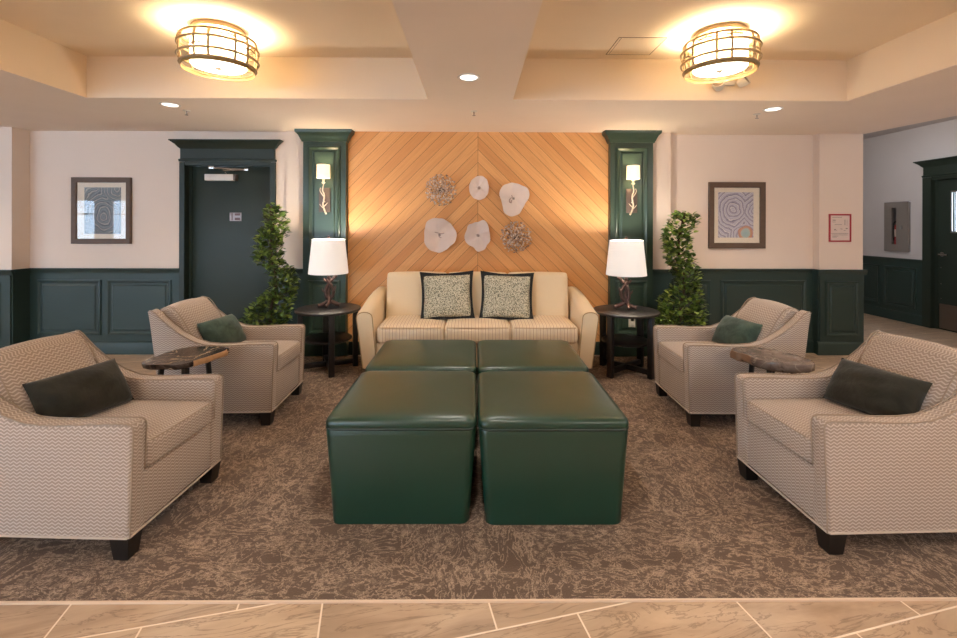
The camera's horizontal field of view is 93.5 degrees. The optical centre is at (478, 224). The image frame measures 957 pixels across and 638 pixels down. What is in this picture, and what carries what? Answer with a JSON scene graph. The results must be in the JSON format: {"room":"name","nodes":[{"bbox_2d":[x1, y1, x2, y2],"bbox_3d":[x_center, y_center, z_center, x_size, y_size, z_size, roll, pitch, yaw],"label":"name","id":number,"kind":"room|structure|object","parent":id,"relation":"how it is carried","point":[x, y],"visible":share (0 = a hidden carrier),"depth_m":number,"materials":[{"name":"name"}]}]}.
{"room":"lobby lounge","nodes":[
{"label":"lobby lounge","id":0,"kind":"room"},
{"bbox_2d":[0,127,30,347],"bbox_3d":[-5.146,0.185,4.736,0.684,2.405,0.228,0,0,0],"label":"wall","id":1,"kind":"structure","parent":0,"point":[15,271],"depth_m":4.69,"materials":[{"name":"beige paint"}]},
{"bbox_2d":[30,131,607,354],"bbox_3d":[-6.614,0.181,4.907,16.050,2.405,0.263,0,0,0],"label":"wall","id":2,"kind":"structure","parent":0,"point":[565,174],"depth_m":4.86,"materials":[{"name":"brown wood"}]},
{"bbox_2d":[71,177,131,243],"bbox_3d":[-4.058,-0.155,4.843,0.635,0.715,0.030,0,0,0],"label":"framed print","id":3,"kind":"object","parent":2,"relation":"attached to","point":[101,207],"visible":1,"depth_m":4.85,"materials":[{"name":"grey paper"}]},
{"bbox_2d":[168,139,283,324],"bbox_3d":[-2.706,0.241,4.900,1.183,2.305,0.238,0,0,0],"label":"door","id":4,"kind":"structure","parent":2,"relation":"in","point":[225,185],"depth_m":4.93,"materials":[{"name":"green paint"}]},
{"bbox_2d":[316,164,329,213],"bbox_3d":[-1.613,-0.368,4.685,0.138,0.516,0.158,0,0,0],"label":"wall sconce","id":5,"kind":"object","parent":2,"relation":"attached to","point":[323,170],"visible":1,"depth_m":4.71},
{"bbox_2d":[294,129,354,356],"bbox_3d":[-1.637,0.193,4.797,0.600,2.405,0.150,0,0,0],"label":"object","id":6,"kind":"structure","parent":2,"relation":"attached to","point":[320,146],"depth_m":4.76,"materials":[{"name":"green paint"}]},
{"bbox_2d":[424,218,456,252],"bbox_3d":[-0.407,0.111,4.826,0.348,0.373,0.072,0,0,0],"label":"wall plate","id":7,"kind":"object","parent":2,"relation":"attached to","point":[439,234],"visible":1,"depth_m":4.83,"materials":[{"name":"ceramic"}]},
{"bbox_2d":[425,174,456,205],"bbox_3d":[-0.403,-0.374,4.828,0.336,0.344,0.069,0,0,0],"label":"ornament","id":8,"kind":"object","parent":2,"relation":"attached to","point":[440,190],"visible":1,"depth_m":4.81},
{"bbox_2d":[465,220,489,251],"bbox_3d":[-0.011,0.116,4.830,0.278,0.338,0.071,0,0,0],"label":"wall plate","id":9,"kind":"object","parent":2,"relation":"attached to","point":[477,234],"visible":1,"depth_m":4.83,"materials":[{"name":"ceramic"}]},
{"bbox_2d":[469,176,488,199],"bbox_3d":[0.005,-0.397,4.829,0.213,0.261,0.072,0,0,0],"label":"wall plate","id":10,"kind":"object","parent":2,"relation":"attached to","point":[478,186],"visible":1,"depth_m":4.83,"materials":[{"name":"ceramic"}]},
{"bbox_2d":[499,183,528,215],"bbox_3d":[0.383,-0.273,4.833,0.322,0.364,0.071,0,0,0],"label":"wall plate","id":11,"kind":"object","parent":2,"relation":"attached to","point":[514,196],"visible":1,"depth_m":4.83,"materials":[{"name":"ceramic"}]},
{"bbox_2d":[500,221,531,252],"bbox_3d":[0.406,0.130,4.835,0.344,0.340,0.068,0,0,0],"label":"ornament","id":12,"kind":"object","parent":2,"relation":"attached to","point":[515,236],"visible":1,"depth_m":4.82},
{"bbox_2d":[628,319,634,326],"bbox_3d":[1.631,1.029,4.769,0.072,0.116,0.041,0,0,0],"label":"wall outlet","id":13,"kind":"object","parent":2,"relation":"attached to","point":[631,322],"visible":0.7,"depth_m":4.78,"materials":[{"name":"white plastic"}]},
{"bbox_2d":[602,130,661,356],"bbox_3d":[1.633,0.202,4.823,0.603,2.405,0.150,0,0,0],"label":"pilaster","id":14,"kind":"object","parent":2,"relation":"attached to","point":[625,147],"depth_m":4.79,"materials":[{"name":"green paint"}]},
{"bbox_2d":[626,165,639,214],"bbox_3d":[1.615,-0.360,4.710,0.138,0.516,0.158,0,0,0],"label":"wall sconce","id":15,"kind":"object","parent":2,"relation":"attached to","point":[633,171],"visible":1,"depth_m":4.74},
{"bbox_2d":[0,0,956,134],"bbox_3d":[-4.699,-1.214,0.263,19.800,0.395,9.800,0,0,0],"label":"ceiling","id":16,"kind":"structure","parent":0,"point":[833,66],"depth_m":3.47,"materials":[{"name":"paint"}]},
{"bbox_2d":[159,102,180,107],"bbox_3d":[-2.590,-1.008,3.780,0.156,0.007,0.156,0,0,0],"label":"recessed light","id":17,"kind":"object","parent":16,"relation":"in","point":[166,104],"visible":1,"depth_m":3.77,"materials":[{"name":"white plastic"}]},
{"bbox_2d":[175,19,259,80],"bbox_3d":[-1.779,-1.198,3.086,0.505,0.283,0.505,0,0,-18],"label":"ceiling light","id":18,"kind":"object","parent":16,"relation":"attached to","point":[215,46],"visible":1,"depth_m":2.96,"materials":[{"name":"beige metal"}]},
{"bbox_2d":[190,59,245,74],"bbox_3d":[-1.779,-1.074,3.086,0.331,0.029,0.331,0,0,0],"label":"diffuser","id":19,"kind":"object","parent":18,"relation":"attached to","point":[226,66],"depth_m":3.07,"materials":[{"name":"white glass"}]},
{"bbox_2d":[457,73,479,81],"bbox_3d":[-0.066,-1.002,3.060,0.156,0.007,0.156,0,0,0],"label":"recessed light","id":20,"kind":"object","parent":16,"relation":"in","point":[468,77],"visible":1,"depth_m":3.06,"materials":[{"name":"white plastic"}]},
{"bbox_2d":[606,37,666,54],"bbox_3d":[1.167,-1.331,3.354,0.344,0.003,0.324,0,0,0],"label":"ceiling hatch","id":21,"kind":"object","parent":16,"relation":"attached to","point":[623,45],"visible":1,"depth_m":3.33,"materials":[{"name":"paint"}]},
{"bbox_2d":[680,22,762,83],"bbox_3d":[1.669,-1.190,3.113,0.505,0.283,0.505,0,0,38],"label":"ceiling light","id":22,"kind":"object","parent":16,"relation":"attached to","point":[721,50],"visible":1,"depth_m":2.99,"materials":[{"name":"beige metal"}]},
{"bbox_2d":[693,62,747,77],"bbox_3d":[1.668,-1.065,3.113,0.331,0.029,0.331,0,0,0],"label":"diffuser","id":23,"kind":"object","parent":22,"relation":"attached to","point":[708,69],"depth_m":3.10,"materials":[{"name":"white glass"}]},
{"bbox_2d":[712,76,750,90],"bbox_3d":[1.995,-1.127,3.562,0.305,0.130,0.112,0,0,0],"label":"emergency light","id":24,"kind":"object","parent":16,"relation":"attached to","point":[741,82],"visible":0.73,"depth_m":3.54,"materials":[{"name":"white plastic"}]},
{"bbox_2d":[762,107,783,111],"bbox_3d":[2.535,-0.995,3.875,0.156,0.007,0.156,0,0,0],"label":"recessed light","id":25,"kind":"object","parent":16,"relation":"in","point":[771,109],"visible":1,"depth_m":3.88,"materials":[{"name":"white plastic"}]},
{"bbox_2d":[0,313,956,637],"bbox_3d":[-4.071,1.450,2.168,21.100,0.120,14.000,0,0,0],"label":"floor","id":26,"kind":"structure","parent":0,"point":[828,619],"depth_m":1.60,"materials":[{"name":"stone"}]},
{"bbox_2d":[0,356,956,604],"bbox_3d":[-0.004,1.396,3.221,5.370,0.008,3.108,0,0,0],"label":"carpet","id":27,"kind":"object","parent":26,"relation":"on","point":[691,528],"visible":0.5,"depth_m":1.94,"materials":[{"name":"brown carpet"}]},
{"bbox_2d":[0,330,223,559],"bbox_3d":[-1.839,0.977,2.183,0.853,0.822,0.646,0,0,2],"label":"armchair","id":28,"kind":"object","parent":27,"relation":"on","point":[102,475],"visible":0.91,"depth_m":1.90,"materials":[{"name":"fabric"}]},
{"bbox_2d":[22,358,133,418],"bbox_3d":[-1.922,0.812,2.185,0.189,0.222,0.405,0,0,14],"label":"lumbar pillow","id":29,"kind":"object","parent":28,"relation":"on","point":[86,391],"visible":0.95,"depth_m":2.12,"materials":[{"name":"green fabric"}]},
{"bbox_2d":[87,400,210,465],"bbox_3d":[-1.703,0.992,2.179,0.578,0.147,0.456,0,0,2],"label":"seat cushion","id":30,"kind":"object","parent":28,"relation":"on","point":[172,424],"depth_m":2.19,"materials":[{"name":"fabric"}]},
{"bbox_2d":[141,346,228,375],"bbox_3d":[-1.819,1.100,2.814,0.382,0.577,0.417,0,0,0],"label":"side table","id":31,"kind":"object","parent":27,"relation":"on","point":[183,359],"visible":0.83,"depth_m":2.76,"materials":[{"name":"brown wood"}]},
{"bbox_2d":[148,296,304,425],"bbox_3d":[-1.853,0.977,3.411,0.853,0.822,0.646,0,0,-2],"label":"armchair","id":32,"kind":"object","parent":27,"relation":"on","point":[258,371],"visible":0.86,"depth_m":3.11,"materials":[{"name":"fabric"}]},
{"bbox_2d":[197,314,245,343],"bbox_3d":[-1.938,0.813,3.408,0.190,0.224,0.374,0,0,9],"label":"lumbar pillow","id":33,"kind":"object","parent":32,"relation":"on","point":[225,329],"visible":0.85,"depth_m":3.33,"materials":[{"name":"green fabric"}]},
{"bbox_2d":[242,340,299,371],"bbox_3d":[-1.716,0.992,3.416,0.578,0.147,0.456,0,0,-2],"label":"seat cushion","id":34,"kind":"object","parent":32,"relation":"on","point":[288,353],"depth_m":3.44,"materials":[{"name":"fabric"}]},
{"bbox_2d":[238,202,299,325],"bbox_3d":[-2.052,0.579,4.388,0.542,1.616,0.525,0,0,0],"label":"topiary plant","id":35,"kind":"object","parent":27,"relation":"on","point":[269,233],"visible":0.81,"depth_m":4.39,"materials":[{"name":"green plant"}]},
{"bbox_2d":[294,303,360,377],"bbox_3d":[-1.452,1.095,4.349,0.612,0.588,0.612,0,0,-24],"label":"end table","id":36,"kind":"object","parent":27,"relation":"on","point":[328,338],"visible":0.88,"depth_m":4.27,"materials":[{"name":"brown wood"}]},
{"bbox_2d":[308,235,348,307],"bbox_3d":[-1.459,0.451,4.379,0.375,0.702,0.375,0,0,0],"label":"table lamp","id":37,"kind":"object","parent":36,"relation":"on","point":[328,256],"visible":1,"depth_m":4.25,"materials":[{"name":"white fabric"}]},
{"bbox_2d":[305,332,351,344],"bbox_3d":[-1.452,1.093,4.349,0.444,0.022,0.444,0,0,-24],"label":"shelf","id":38,"kind":"object","parent":36,"relation":"attached to","point":[340,337],"depth_m":4.29,"materials":[{"name":"brown wood"}]},
{"bbox_2d":[326,371,476,523],"bbox_3d":[-0.367,1.136,2.435,0.712,0.512,0.712,0,0,0],"label":"ottoman","id":39,"kind":"object","parent":27,"relation":"on","point":[401,444],"visible":1,"depth_m":2.09,"materials":[{"name":"green leather"}]},
{"bbox_2d":[326,371,475,427],"bbox_3d":[-0.366,0.914,2.435,0.708,0.068,0.708,0,0,0],"label":"cushion","id":40,"kind":"object","parent":39,"relation":"on","point":[377,399],"depth_m":2.25,"materials":[{"name":"green leather"}]},
{"bbox_2d":[365,340,475,374],"bbox_3d":[-0.373,1.136,3.187,0.712,0.512,0.712,0,0,0],"label":"ottoman","id":41,"kind":"object","parent":27,"relation":"on","point":[394,355],"visible":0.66,"depth_m":3.03,"materials":[{"name":"green leather"}]},
{"bbox_2d":[356,271,598,368],"bbox_3d":[-0.010,0.928,4.370,2.139,0.929,0.890,0,0,0],"label":"sofa","id":42,"kind":"object","parent":27,"relation":"on","point":[560,311],"visible":0.62,"depth_m":4.05,"materials":[{"name":"beige fabric"}]},
{"bbox_2d":[377,315,446,343],"bbox_3d":[-0.602,0.966,4.261,0.596,0.191,0.673,0,0,0],"label":"seat cushion","id":43,"kind":"object","parent":42,"relation":"on","point":[389,327],"depth_m":3.95,"materials":[{"name":"beige fabric"}]},
{"bbox_2d":[386,271,445,317],"bbox_3d":[-0.606,0.714,4.495,0.596,0.504,0.295,0,0,0],"label":"cushion","id":44,"kind":"object","parent":42,"relation":"on","point":[404,289],"depth_m":4.37,"materials":[{"name":"beige fabric"}]},
{"bbox_2d":[420,270,474,319],"bbox_3d":[-0.297,0.673,4.262,0.523,0.471,0.191,0,0,-6],"label":"throw pillow","id":45,"kind":"object","parent":42,"relation":"on","point":[444,295],"visible":0.98,"depth_m":4.21,"materials":[{"name":"grey fabric"}]},
{"bbox_2d":[444,315,510,342],"bbox_3d":[-0.010,0.968,4.265,0.596,0.191,0.673,0,0,0],"label":"seat cushion","id":46,"kind":"object","parent":42,"relation":"on","point":[476,329],"depth_m":3.94,"materials":[{"name":"beige fabric"}]},
{"bbox_2d":[449,272,506,314],"bbox_3d":[-0.011,0.716,4.500,0.596,0.504,0.295,0,0,0],"label":"cushion","id":47,"kind":"object","parent":42,"relation":"on","point":[476,282],"depth_m":4.38,"materials":[{"name":"beige fabric"}]},
{"bbox_2d":[479,271,533,319],"bbox_3d":[0.267,0.675,4.266,0.525,0.469,0.190,0,0,5],"label":"throw pillow","id":48,"kind":"object","parent":42,"relation":"on","point":[504,296],"visible":1,"depth_m":4.21,"materials":[{"name":"grey fabric"}]},
{"bbox_2d":[508,272,568,317],"bbox_3d":[0.584,0.717,4.505,0.596,0.504,0.295,0,0,0],"label":"cushion","id":49,"kind":"object","parent":42,"relation":"on","point":[549,289],"depth_m":4.38,"materials":[{"name":"beige fabric"}]},
{"bbox_2d":[508,315,577,343],"bbox_3d":[0.582,0.969,4.270,0.596,0.191,0.673,0,0,0],"label":"seat cushion","id":50,"kind":"object","parent":42,"relation":"on","point":[542,327],"depth_m":3.95,"materials":[{"name":"beige fabric"}]},
{"bbox_2d":[477,340,588,373],"bbox_3d":[0.348,1.137,3.189,0.712,0.512,0.712,0,0,0],"label":"ottoman","id":51,"kind":"object","parent":27,"relation":"on","point":[492,355],"visible":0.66,"depth_m":3.03,"materials":[{"name":"green leather"}]},
{"bbox_2d":[477,371,628,524],"bbox_3d":[0.350,1.137,2.433,0.712,0.512,0.712,0,0,0],"label":"ottoman","id":52,"kind":"object","parent":27,"relation":"on","point":[553,444],"visible":1,"depth_m":2.09,"materials":[{"name":"green leather"}]},
{"bbox_2d":[478,371,628,428],"bbox_3d":[0.351,0.915,2.433,0.708,0.068,0.708,0,0,0],"label":"cushion","id":53,"kind":"object","parent":52,"relation":"on","point":[506,399],"depth_m":2.25,"materials":[{"name":"green leather"}]},
{"bbox_2d":[593,304,660,379],"bbox_3d":[1.404,1.102,4.286,0.612,0.588,0.612,0,0,-40],"label":"end table","id":54,"kind":"object","parent":27,"relation":"on","point":[638,341],"visible":0.94,"depth_m":4.16,"materials":[{"name":"brown wood"}]},
{"bbox_2d":[602,334,646,347],"bbox_3d":[1.404,1.100,4.286,0.444,0.022,0.444,0,0,-40],"label":"shelf","id":55,"kind":"object","parent":54,"relation":"attached to","point":[620,340],"depth_m":4.24,"materials":[{"name":"brown wood"}]},
{"bbox_2d":[606,236,646,309],"bbox_3d":[1.411,0.459,4.301,0.375,0.702,0.375,0,0,0],"label":"table lamp","id":56,"kind":"object","parent":54,"relation":"on","point":[626,258],"visible":1,"depth_m":4.17,"materials":[{"name":"white fabric"}]},
{"bbox_2d":[655,210,708,325],"bbox_3d":[1.982,0.621,4.428,0.554,1.553,0.615,0,0,0],"label":"topiary plant","id":57,"kind":"object","parent":27,"relation":"on","point":[668,245],"visible":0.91,"depth_m":4.42,"materials":[{"name":"green plant"}]},
{"bbox_2d":[653,297,811,426],"bbox_3d":[1.873,0.986,3.420,0.853,0.822,0.646,0,0,1],"label":"armchair","id":58,"kind":"object","parent":27,"relation":"on","point":[699,372],"visible":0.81,"depth_m":3.13,"materials":[{"name":"fabric"}]},
{"bbox_2d":[659,341,715,371],"bbox_3d":[1.736,1.001,3.421,0.578,0.147,0.456,0,0,1],"label":"seat cushion","id":59,"kind":"object","parent":58,"relation":"on","point":[671,354],"depth_m":3.44,"materials":[{"name":"fabric"}]},
{"bbox_2d":[712,315,762,344],"bbox_3d":[1.956,0.822,3.419,0.186,0.224,0.377,0,0,-12],"label":"lumbar pillow","id":60,"kind":"object","parent":58,"relation":"on","point":[730,330],"visible":0.78,"depth_m":3.35,"materials":[{"name":"green fabric"}]},
{"bbox_2d":[730,347,814,374],"bbox_3d":[1.847,1.109,2.841,0.328,0.577,0.432,0,0,-18],"label":"side table","id":61,"kind":"object","parent":27,"relation":"on","point":[771,360],"visible":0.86,"depth_m":2.77,"materials":[{"name":"brown stone"}]},
{"bbox_2d":[734,330,956,554],"bbox_3d":[1.872,0.986,2.227,0.853,0.822,0.646,0,0,-2],"label":"armchair","id":62,"kind":"object","parent":27,"relation":"on","point":[853,471],"visible":0.94,"depth_m":1.94,"materials":[{"name":"fabric"}]},
{"bbox_2d":[747,399,869,462],"bbox_3d":[1.735,1.001,2.222,0.578,0.147,0.456,0,0,-2],"label":"seat cushion","id":63,"kind":"object","parent":62,"relation":"on","point":[785,423],"depth_m":2.23,"materials":[{"name":"fabric"}]},
{"bbox_2d":[822,358,932,414],"bbox_3d":[1.957,0.823,2.230,0.192,0.222,0.406,0,0,-14],"label":"lumbar pillow","id":64,"kind":"object","parent":62,"relation":"on","point":[866,389],"visible":0.89,"depth_m":2.17,"materials":[{"name":"green fabric"}]},
{"bbox_2d":[653,133,671,324],"bbox_3d":[1.962,0.202,4.981,0.243,2.405,0.278,0,0,0],"label":"wall","id":65,"kind":"structure","parent":0,"point":[662,145],"depth_m":4.88,"materials":[{"name":"beige paint"}]},
{"bbox_2d":[671,135,813,352],"bbox_3d":[3.020,0.205,5.060,1.880,2.405,0.238,0,0,0],"label":"wall","id":66,"kind":"structure","parent":0,"point":[780,272],"depth_m":4.98,"materials":[{"name":"beige paint"}]},
{"bbox_2d":[708,182,765,247],"bbox_3d":[2.850,-0.108,4.962,0.625,0.730,0.030,0,0,0],"label":"framed print","id":67,"kind":"object","parent":66,"relation":"attached to","point":[736,210],"visible":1,"depth_m":4.96,"materials":[{"name":"paper"}]},
{"bbox_2d":[811,133,868,354],"bbox_3d":[3.940,0.207,5.222,0.541,2.405,0.728,0,0,0],"label":"wall","id":68,"kind":"structure","parent":0,"point":[838,273],"depth_m":4.89,"materials":[{"name":"beige paint"}]},
{"bbox_2d":[829,214,850,241],"bbox_3d":[3.929,0.032,4.889,0.242,0.304,0.013,0,0,0],"label":"notice","id":69,"kind":"object","parent":68,"relation":"attached to","point":[839,224],"visible":1,"depth_m":4.89,"materials":[{"name":"white paper"}]},
{"bbox_2d":[863,119,956,325],"bbox_3d":[6.344,-0.009,2.249,0.238,2.850,14.000,0,0,0],"label":"wall","id":70,"kind":"structure","parent":0,"point":[893,280],"depth_m":6.69,"materials":[{"name":"grey paint"}]},
{"bbox_2d":[884,201,910,251],"bbox_3d":[6.255,0.027,6.679,0.146,0.734,0.380,0,0,0],"label":"fire extinguisher cabinet","id":71,"kind":"object","parent":70,"relation":"attached to","point":[900,212],"visible":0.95,"depth_m":6.63,"materials":[{"name":"grey metal"}]},
{"bbox_2d":[892,220,895,243],"bbox_3d":[6.259,0.138,6.722,0.087,0.472,0.105,0,0,0],"label":"fire extinguisher","id":72,"kind":"object","parent":71,"relation":"in","point":[894,227],"visible":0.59,"depth_m":6.73,"materials":[{"name":"metal"}]},
{"bbox_2d":[913,156,956,332],"bbox_3d":[6.266,0.263,5.694,0.238,2.305,1.348,0,0,0],"label":"door","id":73,"kind":"structure","parent":70,"relation":"in","point":[939,233],"depth_m":6.12,"materials":[{"name":"green paint"}]},
{"bbox_2d":[863,116,956,138],"bbox_3d":[5.335,-1.437,2.342,2.300,0.100,13.800,0,0,0],"label":"ceiling","id":74,"kind":"structure","parent":0,"point":[893,130],"depth_m":6.46,"materials":[{"name":"grey paint"}]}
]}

